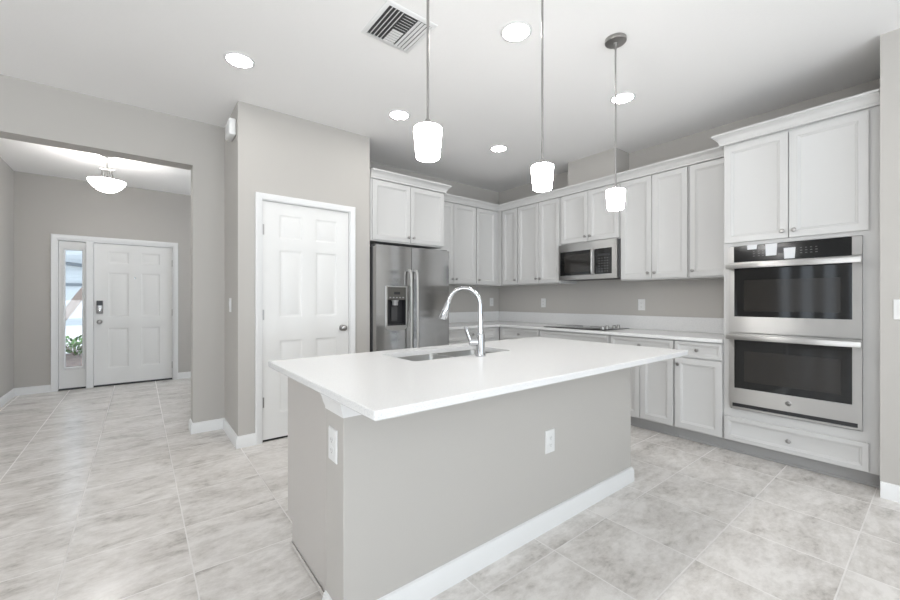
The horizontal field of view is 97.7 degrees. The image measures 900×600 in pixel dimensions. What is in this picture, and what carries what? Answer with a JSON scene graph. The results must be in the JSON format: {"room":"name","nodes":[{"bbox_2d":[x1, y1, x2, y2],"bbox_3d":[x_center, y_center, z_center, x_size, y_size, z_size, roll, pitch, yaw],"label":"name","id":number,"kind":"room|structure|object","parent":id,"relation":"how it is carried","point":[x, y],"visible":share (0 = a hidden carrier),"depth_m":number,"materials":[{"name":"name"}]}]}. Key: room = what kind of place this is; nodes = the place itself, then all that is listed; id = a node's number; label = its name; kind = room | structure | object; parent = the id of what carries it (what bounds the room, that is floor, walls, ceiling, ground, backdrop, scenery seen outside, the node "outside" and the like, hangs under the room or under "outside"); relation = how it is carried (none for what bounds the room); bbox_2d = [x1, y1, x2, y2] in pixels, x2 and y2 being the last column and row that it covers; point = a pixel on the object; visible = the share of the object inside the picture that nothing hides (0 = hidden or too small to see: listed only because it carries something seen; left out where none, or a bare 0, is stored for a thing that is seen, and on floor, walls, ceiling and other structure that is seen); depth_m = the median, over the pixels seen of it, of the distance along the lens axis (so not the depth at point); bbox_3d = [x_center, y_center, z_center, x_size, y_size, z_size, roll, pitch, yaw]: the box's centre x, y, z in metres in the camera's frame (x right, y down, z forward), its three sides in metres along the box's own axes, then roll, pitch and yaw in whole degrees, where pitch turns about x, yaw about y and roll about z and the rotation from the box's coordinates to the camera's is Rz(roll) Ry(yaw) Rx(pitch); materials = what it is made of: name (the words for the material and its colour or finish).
{"room":"kitchen","nodes":[
{"label":"kitchen","id":0,"kind":"room"},
{"bbox_2d":[0,157,13,397],"bbox_3d":[-4.718,-0.210,3.865,0.120,2.850,3.045,0,0,-38],"label":"wall","id":1,"kind":"structure","parent":0,"point":[6,173],"depth_m":4.71,"materials":[{"name":"grey paint"}]},
{"bbox_2d":[0,385,50,406],"bbox_3d":[-4.496,1.166,3.951,0.333,0.098,2.905,0,0,-38],"label":"baseboard","id":2,"kind":"structure","parent":1,"relation":"attached to","point":[4,399],"depth_m":5.03,"materials":[{"name":"white paint"}]},
{"bbox_2d":[14,171,190,387],"bbox_3d":[-3.906,-0.210,6.358,4.245,2.850,0.140,0,0,-38],"label":"wall","id":3,"kind":"structure","parent":0,"point":[44,206],"depth_m":5.21,"materials":[{"name":"grey paint"}]},
{"bbox_2d":[59,241,85,388],"bbox_3d":[-5.141,0.199,5.362,0.268,1.985,0.061,0,0,-38],"label":"window","id":4,"kind":"structure","parent":3,"relation":"in","point":[69,377],"depth_m":5.33,"materials":[{"name":"white paint"}]},
{"bbox_2d":[51,234,177,391],"bbox_3d":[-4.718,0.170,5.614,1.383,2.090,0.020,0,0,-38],"label":"trim","id":5,"kind":"structure","parent":3,"relation":"attached to","point":[54,237],"depth_m":5.26,"materials":[{"name":"white paint"}]},
{"bbox_2d":[58,378,171,390],"bbox_3d":[-4.777,1.208,5.686,1.247,0.014,0.105,0,0,-38],"label":"trim","id":6,"kind":"structure","parent":3,"relation":"attached to","point":[164,378],"depth_m":5.64,"materials":[{"name":"black"}]},
{"bbox_2d":[94,243,171,384],"bbox_3d":[-4.600,0.199,5.750,0.900,1.985,0.112,0,0,-38],"label":"door","id":7,"kind":"structure","parent":3,"relation":"in","point":[133,284],"depth_m":5.74,"materials":[{"name":"white paint"}]},
{"bbox_2d":[178,371,190,378],"bbox_3d":[-3.185,1.166,6.828,2.530,0.098,0.016,0,0,-38],"label":"baseboard","id":8,"kind":"structure","parent":3,"relation":"attached to","point":[182,375],"depth_m":6.09,"materials":[{"name":"white paint"}]},
{"bbox_2d":[0,74,498,422],"bbox_3d":[-3.781,-0.210,2.534,11.610,2.850,0.205,0,0,-38],"label":"wall","id":9,"kind":"structure","parent":0,"point":[30,112],"depth_m":3.58,"materials":[{"name":"grey paint"}]},
{"bbox_2d":[370,168,451,249],"bbox_3d":[-0.584,-0.958,4.491,0.997,0.716,0.687,0,0,-38],"label":"upper cabinet","id":10,"kind":"object","parent":9,"relation":"attached to","point":[406,211],"visible":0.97,"depth_m":4.21,"materials":[{"name":"grey paint"}]},
{"bbox_2d":[434,201,475,285],"bbox_3d":[-0.043,-0.723,5.115,0.746,1.045,0.378,0,0,-38],"label":"upper cabinet","id":11,"kind":"object","parent":9,"relation":"attached to","point":[459,220],"visible":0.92,"depth_m":5.07,"materials":[{"name":"grey paint"}]},
{"bbox_2d":[444,146,723,211],"bbox_3d":[1.082,-1.274,4.052,1.198,0.085,2.784,0,0,-38],"label":"crown molding","id":12,"kind":"structure","parent":11,"relation":"attached to","point":[714,153],"depth_m":4.25,"materials":[{"name":"grey paint"}]},
{"bbox_2d":[463,208,497,285],"bbox_3d":[0.419,-0.723,5.480,0.418,1.045,0.378,0,0,-38],"label":"upper cabinet","id":13,"kind":"object","parent":9,"relation":"attached to","point":[486,220],"visible":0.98,"depth_m":5.35,"materials":[{"name":"grey paint"}]},
{"bbox_2d":[225,101,369,435],"bbox_3d":[-1.529,-0.210,3.918,1.187,2.850,0.825,0,0,-38],"label":"wall","id":14,"kind":"structure","parent":0,"point":[270,151],"depth_m":3.46,"materials":[{"name":"grey paint"}]},
{"bbox_2d":[189,418,255,448],"bbox_3d":[-2.032,1.166,3.522,0.929,0.098,0.256,0,0,30],"label":"baseboard","id":15,"kind":"structure","parent":14,"relation":"attached to","point":[247,440],"depth_m":3.57,"materials":[{"name":"white paint"}]},
{"bbox_2d":[225,118,235,140],"bbox_3d":[-1.857,-1.441,3.331,0.055,0.140,0.190,0,0,-38],"label":"door chime","id":16,"kind":"object","parent":14,"relation":"attached to","point":[230,127],"visible":1,"depth_m":3.26,"materials":[{"name":"white plastic"}]},
{"bbox_2d":[263,435,287,441],"bbox_3d":[-1.310,1.213,3.616,0.776,0.004,0.040,0,0,-38],"label":"trim","id":17,"kind":"structure","parent":14,"relation":"attached to","point":[286,435],"depth_m":3.44,"materials":[{"name":"black"}]},
{"bbox_2d":[263,201,347,439],"bbox_3d":[-1.287,0.174,3.582,0.789,2.045,0.102,0,0,-38],"label":"door","id":18,"kind":"structure","parent":14,"relation":"in","point":[305,249],"depth_m":3.54,"materials":[{"name":"white paint"}]},
{"bbox_2d":[255,192,355,444],"bbox_3d":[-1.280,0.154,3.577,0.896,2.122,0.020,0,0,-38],"label":"trim","id":19,"kind":"structure","parent":14,"relation":"attached to","point":[259,196],"depth_m":3.33,"materials":[{"name":"white paint"}]},
{"bbox_2d":[0,0,899,194],"bbox_3d":[-1.772,-1.695,0.065,11.700,0.120,12.700,0,0,-38],"label":"ceiling","id":20,"kind":"structure","parent":0,"point":[691,67],"depth_m":2.76,"materials":[{"name":"white paint"}]},
{"bbox_2d":[87,155,125,194],"bbox_3d":[-3.854,-1.407,4.423,0.332,0.454,0.332,0,0,-38],"label":"lamp","id":21,"kind":"object","parent":20,"relation":"attached to","point":[108,185],"visible":0.91,"depth_m":4.37,"materials":[{"name":"white glass"}]},
{"bbox_2d":[223,51,254,68],"bbox_3d":[-1.436,-1.631,2.683,0.192,0.007,0.192,0,0,-38],"label":"recessed light","id":22,"kind":"object","parent":20,"relation":"in","point":[237,59],"visible":1,"depth_m":2.68,"materials":[{"name":"white paint"}]},
{"bbox_2d":[388,110,409,119],"bbox_3d":[-0.449,-1.631,3.476,0.192,0.007,0.192,0,0,-38],"label":"recessed light","id":23,"kind":"object","parent":20,"relation":"in","point":[394,114],"visible":1,"depth_m":3.46,"materials":[{"name":"white"}]},
{"bbox_2d":[361,0,437,53],"bbox_3d":[-0.309,-1.625,2.371,0.336,0.020,0.336,0,0,-38],"label":"ceiling vent","id":24,"kind":"object","parent":20,"relation":"in","point":[394,25],"visible":1,"depth_m":2.35,"materials":[{"name":"white metal"}]},
{"bbox_2d":[414,0,441,161],"bbox_3d":[-0.089,-1.101,1.577,0.128,1.068,0.128,0,0,-38],"label":"pendant light","id":25,"kind":"object","parent":20,"relation":"hanging from","point":[427,134],"visible":1,"depth_m":1.54,"materials":[{"name":"white glass"}]},
{"bbox_2d":[490,145,507,151],"bbox_3d":[0.526,-1.631,4.246,0.192,0.007,0.192,0,0,-38],"label":"recessed light","id":26,"kind":"object","parent":20,"relation":"in","point":[497,148],"visible":1,"depth_m":4.24,"materials":[{"name":"white"}]},
{"bbox_2d":[500,21,531,42],"bbox_3d":[0.403,-1.631,2.398,0.192,0.007,0.192,0,0,-38],"label":"recessed light","id":27,"kind":"object","parent":20,"relation":"in","point":[514,31],"visible":1,"depth_m":2.39,"materials":[{"name":"white"}]},
{"bbox_2d":[531,0,553,191],"bbox_3d":[0.475,-1.101,2.022,0.128,1.068,0.128,0,0,-38],"label":"pendant light","id":28,"kind":"object","parent":20,"relation":"hanging from","point":[542,171],"visible":1,"depth_m":2.00,"materials":[{"name":"white glass"}]},
{"bbox_2d":[605,32,626,210],"bbox_3d":[1.038,-1.101,2.467,0.128,1.068,0.128,0,0,-38],"label":"pendant light","id":29,"kind":"object","parent":20,"relation":"hanging from","point":[615,196],"visible":1,"depth_m":2.45,"materials":[{"name":"white glass"}]},
{"bbox_2d":[610,92,635,103],"bbox_3d":[1.397,-1.631,3.184,0.192,0.007,0.192,0,0,-38],"label":"recessed light","id":30,"kind":"object","parent":20,"relation":"in","point":[623,97],"visible":0.95,"depth_m":3.17,"materials":[{"name":"white"}]},
{"bbox_2d":[0,378,899,599],"bbox_3d":[-1.772,1.275,0.065,11.700,0.120,12.700,0,0,-38],"label":"floor","id":31,"kind":"structure","parent":0,"point":[107,492],"depth_m":2.15,"materials":[{"name":"tile"}]},
{"bbox_2d":[370,243,448,353],"bbox_3d":[-0.569,0.325,4.421,0.919,1.780,0.774,0,0,-38],"label":"refrigerator","id":32,"kind":"object","parent":31,"relation":"on","point":[409,287],"visible":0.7,"depth_m":4.10,"materials":[{"name":"grey metal"}]},
{"bbox_2d":[288,354,633,599],"bbox_3d":[0.176,0.780,2.322,2.073,0.870,0.833,0,0,-38],"label":"kitchen island","id":33,"kind":"object","parent":31,"relation":"on","point":[413,506],"visible":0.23,"depth_m":1.73,"materials":[{"name":"grey paint"}]},
{"bbox_2d":[328,426,337,463],"bbox_3d":[-0.434,0.535,1.454,0.008,0.122,0.075,0,0,-38],"label":"outlet","id":34,"kind":"object","parent":33,"relation":"attached to","point":[332,433],"visible":1,"depth_m":1.44,"materials":[{"name":"white plastic"}]},
{"bbox_2d":[268,337,687,420],"bbox_3d":[0.274,0.330,2.244,2.168,0.030,1.174,0,0,-38],"label":"island countertop","id":35,"kind":"structure","parent":33,"relation":"on","point":[377,385],"depth_m":1.76,"materials":[{"name":"white stone"}]},
{"bbox_2d":[396,350,493,360],"bbox_3d":[-0.013,0.451,2.377,0.741,0.210,0.389,0,0,-38],"label":"sink","id":36,"kind":"object","parent":35,"relation":"in","point":[464,352],"visible":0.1,"depth_m":2.51,"materials":[{"name":"grey metal"}]},
{"bbox_2d":[439,286,485,356],"bbox_3d":[0.065,0.117,2.241,0.281,0.394,0.082,0,0,22],"label":"faucet","id":37,"kind":"object","parent":35,"relation":"on","point":[479,341],"visible":1,"depth_m":2.20,"materials":[{"name":"silver metal"}]},
{"bbox_2d":[545,428,554,453],"bbox_3d":[0.535,0.753,2.100,0.075,0.122,0.008,0,0,-38],"label":"outlet","id":38,"kind":"object","parent":33,"relation":"attached to","point":[549,434],"visible":1,"depth_m":2.09,"materials":[{"name":"white plastic"}]},
{"bbox_2d":[449,327,498,344],"bbox_3d":[0.114,0.780,5.061,0.903,0.870,0.658,0,0,-38],"label":"base cabinet","id":39,"kind":"object","parent":31,"relation":"on","point":[456,336],"visible":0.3,"depth_m":4.78,"materials":[{"name":"grey paint"}]},
{"bbox_2d":[449,321,723,342],"bbox_3d":[1.113,0.330,4.285,1.516,0.030,3.112,0,0,-38],"label":"countertop","id":40,"kind":"structure","parent":39,"relation":"on","point":[647,333],"depth_m":3.94,"materials":[{"name":"white stone"}]},
{"bbox_2d":[544,325,628,330],"bbox_3d":[1.534,0.293,4.466,0.515,0.041,0.765,0,0,-38],"label":"cooktop","id":41,"kind":"object","parent":40,"relation":"in","point":[585,327],"visible":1,"depth_m":4.33,"materials":[{"name":"black glass"}]},
{"bbox_2d":[500,327,539,339],"bbox_3d":[1.068,0.780,5.035,0.658,0.870,0.660,0,0,-38],"label":"base cabinet","id":42,"kind":"object","parent":31,"relation":"on","point":[506,333],"visible":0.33,"depth_m":4.87,"materials":[{"name":"grey paint"}]},
{"bbox_2d":[540,330,610,342],"bbox_3d":[1.545,0.780,4.432,0.658,0.870,0.876,0,0,-38],"label":"base cabinet","id":43,"kind":"object","parent":31,"relation":"on","point":[602,338],"visible":0.03,"depth_m":4.20,"materials":[{"name":"grey paint"}]},
{"bbox_2d":[611,335,677,436],"bbox_3d":[2.002,0.780,3.853,0.658,0.870,0.597,0,0,-38],"label":"base cabinet","id":44,"kind":"object","parent":31,"relation":"on","point":[652,384],"visible":0.31,"depth_m":3.59,"materials":[{"name":"grey paint"}]},
{"bbox_2d":[675,340,726,448],"bbox_3d":[2.302,0.780,3.474,0.658,0.870,0.368,0,0,-38],"label":"base cabinet","id":45,"kind":"object","parent":31,"relation":"on","point":[699,374],"visible":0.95,"depth_m":3.29,"materials":[{"name":"grey paint"}]},
{"bbox_2d":[711,88,879,488],"bbox_3d":[2.652,-0.051,3.016,0.677,2.531,0.920,0,0,-38],"label":"tall cabinet","id":46,"kind":"object","parent":31,"relation":"on","point":[813,173],"visible":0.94,"depth_m":2.72,"materials":[{"name":"grey paint"}]},
{"bbox_2d":[726,236,862,430],"bbox_3d":[2.631,0.215,2.979,0.658,1.264,0.736,0,0,-38],"label":"double oven","id":47,"kind":"object","parent":46,"relation":"in","point":[795,337],"visible":1,"depth_m":2.76,"materials":[{"name":"grey metal"}]},
{"bbox_2d":[747,244,756,249],"bbox_3d":[2.288,-0.401,2.981,0.005,0.035,0.064,0,0,-38],"label":"paper tag","id":48,"kind":"object","parent":47,"relation":"attached to","point":[749,247],"visible":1,"depth_m":2.98,"materials":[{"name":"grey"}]},
{"bbox_2d":[765,243,776,255],"bbox_3d":[2.360,-0.371,2.891,0.005,0.088,0.070,0,0,-38],"label":"paper tag","id":49,"kind":"object","parent":47,"relation":"attached to","point":[771,249],"visible":1,"depth_m":2.89,"materials":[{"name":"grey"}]},
{"bbox_2d":[784,247,795,258],"bbox_3d":[2.424,-0.336,2.810,0.005,0.078,0.066,0,0,-38],"label":"paper tag","id":50,"kind":"object","parent":47,"relation":"attached to","point":[788,252],"visible":1,"depth_m":2.81,"materials":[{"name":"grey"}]},
{"bbox_2d":[568,148,628,185],"bbox_3d":[1.702,-1.441,4.542,0.278,0.388,0.603,0,0,-38],"label":"wall","id":51,"kind":"structure","parent":0,"point":[602,164],"depth_m":4.39,"materials":[{"name":"grey paint"}]},
{"bbox_2d":[499,79,879,339],"bbox_3d":[2.058,-0.210,4.411,0.120,2.850,4.090,0,0,-38],"label":"wall","id":52,"kind":"structure","parent":0,"point":[703,298],"depth_m":4.23,"materials":[{"name":"grey paint"}]},
{"bbox_2d":[488,211,507,286],"bbox_3d":[0.726,-0.723,5.716,0.350,1.045,0.389,0,0,-38],"label":"cabinet filler","id":53,"kind":"object","parent":52,"relation":"attached to","point":[500,212],"visible":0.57,"depth_m":5.48,"materials":[{"name":"grey paint"}]},
{"bbox_2d":[502,208,533,285],"bbox_3d":[0.927,-0.723,5.440,0.378,1.045,0.286,0,0,-38],"label":"upper cabinet","id":54,"kind":"object","parent":52,"relation":"attached to","point":[509,217],"visible":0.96,"depth_m":5.35,"materials":[{"name":"grey paint"}]},
{"bbox_2d":[541,298,545,306],"bbox_3d":[1.261,0.039,5.317,0.008,0.122,0.075,0,0,-38],"label":"outlet","id":55,"kind":"object","parent":52,"relation":"attached to","point":[543,300],"visible":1,"depth_m":5.31,"materials":[{"name":"white plastic"}]},
{"bbox_2d":[518,197,576,285],"bbox_3d":[1.228,-0.723,5.059,0.378,1.045,0.674,0,0,-38],"label":"upper cabinet","id":56,"kind":"object","parent":52,"relation":"attached to","point":[539,224],"visible":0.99,"depth_m":4.93,"materials":[{"name":"grey paint"}]},
{"bbox_2d":[449,311,723,333],"bbox_3d":[1.113,0.242,4.285,1.516,0.144,3.113,0,0,-38],"label":"backsplash","id":57,"kind":"structure","parent":52,"relation":"attached to","point":[686,324],"depth_m":4.59,"materials":[{"name":"white stone"}]},
{"bbox_2d":[561,183,620,244],"bbox_3d":[1.669,-0.946,4.500,0.378,0.598,0.738,0,0,-38],"label":"upper cabinet","id":58,"kind":"object","parent":52,"relation":"attached to","point":[585,216],"visible":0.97,"depth_m":4.40,"materials":[{"name":"grey paint"}]},
{"bbox_2d":[559,238,620,280],"bbox_3d":[1.652,-0.438,4.479,0.431,0.411,0.744,0,0,-38],"label":"microwave","id":59,"kind":"object","parent":58,"relation":"attached to","point":[594,260],"visible":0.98,"depth_m":4.33,"materials":[{"name":"grey metal"}]},
{"bbox_2d":[638,299,644,309],"bbox_3d":[2.082,0.052,4.278,0.008,0.122,0.075,0,0,-38],"label":"outlet","id":60,"kind":"object","parent":52,"relation":"attached to","point":[641,302],"visible":1,"depth_m":4.28,"materials":[{"name":"white plastic"}]},
{"bbox_2d":[621,166,698,281],"bbox_3d":[2.102,-0.723,3.953,0.378,1.045,0.646,0,0,-38],"label":"upper cabinet","id":61,"kind":"object","parent":52,"relation":"attached to","point":[655,213],"visible":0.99,"depth_m":3.83,"materials":[{"name":"grey paint"}]},
{"bbox_2d":[689,157,723,278],"bbox_3d":[2.415,-0.723,3.557,0.378,1.045,0.352,0,0,-38],"label":"upper cabinet","id":62,"kind":"object","parent":52,"relation":"attached to","point":[706,179],"visible":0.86,"depth_m":3.49,"materials":[{"name":"grey paint"}]},
{"bbox_2d":[880,28,899,485],"bbox_3d":[4.623,-0.210,0.505,0.700,2.850,5.460,0,0,-38],"label":"wall","id":63,"kind":"structure","parent":0,"point":[890,41],"depth_m":2.40,"materials":[{"name":"grey paint"}]},
{"bbox_2d":[880,481,899,502],"bbox_3d":[4.280,1.166,0.361,0.016,0.098,5.258,0,0,-38],"label":"baseboard","id":64,"kind":"structure","parent":63,"relation":"attached to","point":[888,491],"depth_m":2.39,"materials":[{"name":"white paint"}]},
{"bbox_2d":[893,299,899,319],"bbox_3d":[2.708,0.057,2.354,0.011,0.122,0.075,0,0,-38],"label":"light switch","id":65,"kind":"object","parent":63,"relation":"attached to","point":[896,302],"visible":1,"depth_m":2.37,"materials":[{"name":"white plastic"}]},
{"label":"outside","id":66,"kind":"structure","parent":0,"visible":0},
{"bbox_2d":[66,325,81,353],"bbox_3d":[-18.278,1.435,19.905,24.000,0.160,26.100,0,0,-38],"label":"driveway","id":67,"kind":"structure","parent":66,"point":[72,331],"depth_m":16.93,"materials":[{"name":"white concrete"}]},
{"bbox_2d":[66,250,81,325],"bbox_3d":[-22.493,-2.445,22.820,18.200,7.600,6.700,0,0,-38],"label":"house","id":68,"kind":"structure","parent":67,"relation":"on","point":[73,258],"depth_m":21.05,"materials":[{"name":"grey"}]},
{"bbox_2d":[66,269,81,319],"bbox_3d":[-12.718,0.115,12.890,1.044,2.661,1.032,0,0,7],"label":"tree","id":69,"kind":"object","parent":67,"relation":"on","point":[76,300],"visible":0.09,"depth_m":13.00,"materials":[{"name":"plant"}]},
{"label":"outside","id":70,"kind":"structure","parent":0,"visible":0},
{"bbox_2d":[66,353,81,366],"bbox_3d":[-8.203,1.440,7.155,20.000,0.150,6.400,0,0,-38],"label":"mulch bed","id":71,"kind":"object","parent":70,"point":[71,360],"depth_m":8.88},
{"bbox_2d":[66,335,81,355],"bbox_3d":[-9.221,1.077,9.677,1.483,0.586,1.469,0,0,-38],"label":"shrub","id":72,"kind":"object","parent":71,"relation":"on","point":[74,343],"visible":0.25,"depth_m":9.61,"materials":[{"name":"green plant"}]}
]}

